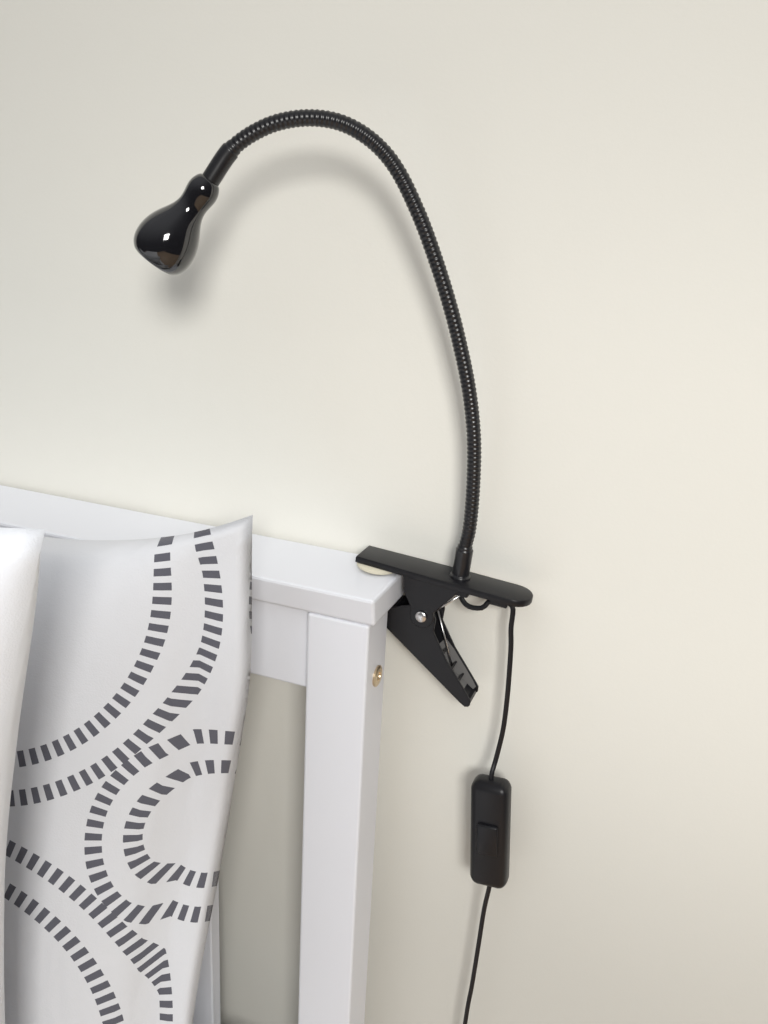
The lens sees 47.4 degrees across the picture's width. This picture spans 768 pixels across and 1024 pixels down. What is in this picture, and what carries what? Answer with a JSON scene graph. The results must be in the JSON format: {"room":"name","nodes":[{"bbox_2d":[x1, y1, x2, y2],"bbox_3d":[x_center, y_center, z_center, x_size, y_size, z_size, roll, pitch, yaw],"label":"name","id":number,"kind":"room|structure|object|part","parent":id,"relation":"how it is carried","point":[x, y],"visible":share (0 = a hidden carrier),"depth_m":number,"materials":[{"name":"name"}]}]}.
{"room":"bedroom","nodes":[
{"label":"bedroom","id":0,"kind":"room"},
{"bbox_2d":[0,0,767,1023],"bbox_3d":[-0.417,-0.295,0.776,4.400,2.500,0.100,10,20,19],"label":"wall","id":1,"kind":"structure","parent":0,"point":[589,177],"depth_m":0.62,"materials":[{"name":"beige paint"}]},
{"bbox_3d":[-1.115,1.409,-0.363,4.400,0.050,3.600,10,20,19],"label":"floor","id":2,"kind":"structure","parent":0,"visible":0},
{"bbox_2d":[0,485,404,1023],"bbox_3d":[-1.090,0.690,0.115,1.508,1.000,2.117,10,20,19],"label":"bed","id":3,"kind":"object","parent":2,"relation":"on","point":[319,620],"visible":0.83,"depth_m":0.65,"materials":[{"name":"white paint"}]},
{"bbox_2d":[0,527,45,1023],"bbox_3d":[-0.514,0.218,0.574,0.702,0.540,0.190,11,20,21],"label":"pillow","id":4,"kind":"object","parent":3,"relation":"on","point":[20,548],"visible":1,"depth_m":0.43,"materials":[{"name":"white fabric"}]},
{"bbox_2d":[4,515,252,1023],"bbox_3d":[-0.456,0.197,0.689,0.750,0.503,0.180,10,20,18],"label":"pillow","id":5,"kind":"object","parent":3,"relation":"on","point":[136,688],"visible":0.91,"depth_m":0.57,"materials":[{"name":"fabric"}]},
{"bbox_2d":[133,109,532,1023],"bbox_3d":[0.137,0.401,0.684,0.645,1.298,0.088,7,19,12],"label":"lamp","id":6,"kind":"object","parent":3,"relation":"attached to","point":[168,238],"visible":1,"depth_m":0.60,"materials":[{"name":"black plastic"}]},
{"bbox_3d":[-0.023,-0.097,0.564,0.175,0.295,0.075,10,20,19],"label":"gooseneck arm","id":7,"kind":"part","parent":6,"relation":"part of","materials":[{"name":"black metal"}]},
{"bbox_3d":[0.031,0.097,0.639,0.079,0.073,0.024,10,20,19],"label":"clamp lever","id":8,"kind":"part","parent":6,"relation":"part of","materials":[{"name":"black plastic"}]},
{"bbox_3d":[0.223,0.563,0.688,0.440,0.998,0.043,10,20,19],"label":"power cord","id":9,"kind":"part","parent":6,"relation":"part of","materials":[{"name":"black plastic"}]},
{"bbox_2d":[470,774,511,888],"bbox_3d":[0.080,0.241,0.657,0.035,0.093,0.021,10,20,19],"label":"switch","id":10,"kind":"object","parent":6,"relation":"attached to","point":[490,794],"depth_m":0.65,"materials":[{"name":"black plastic"}]}
]}

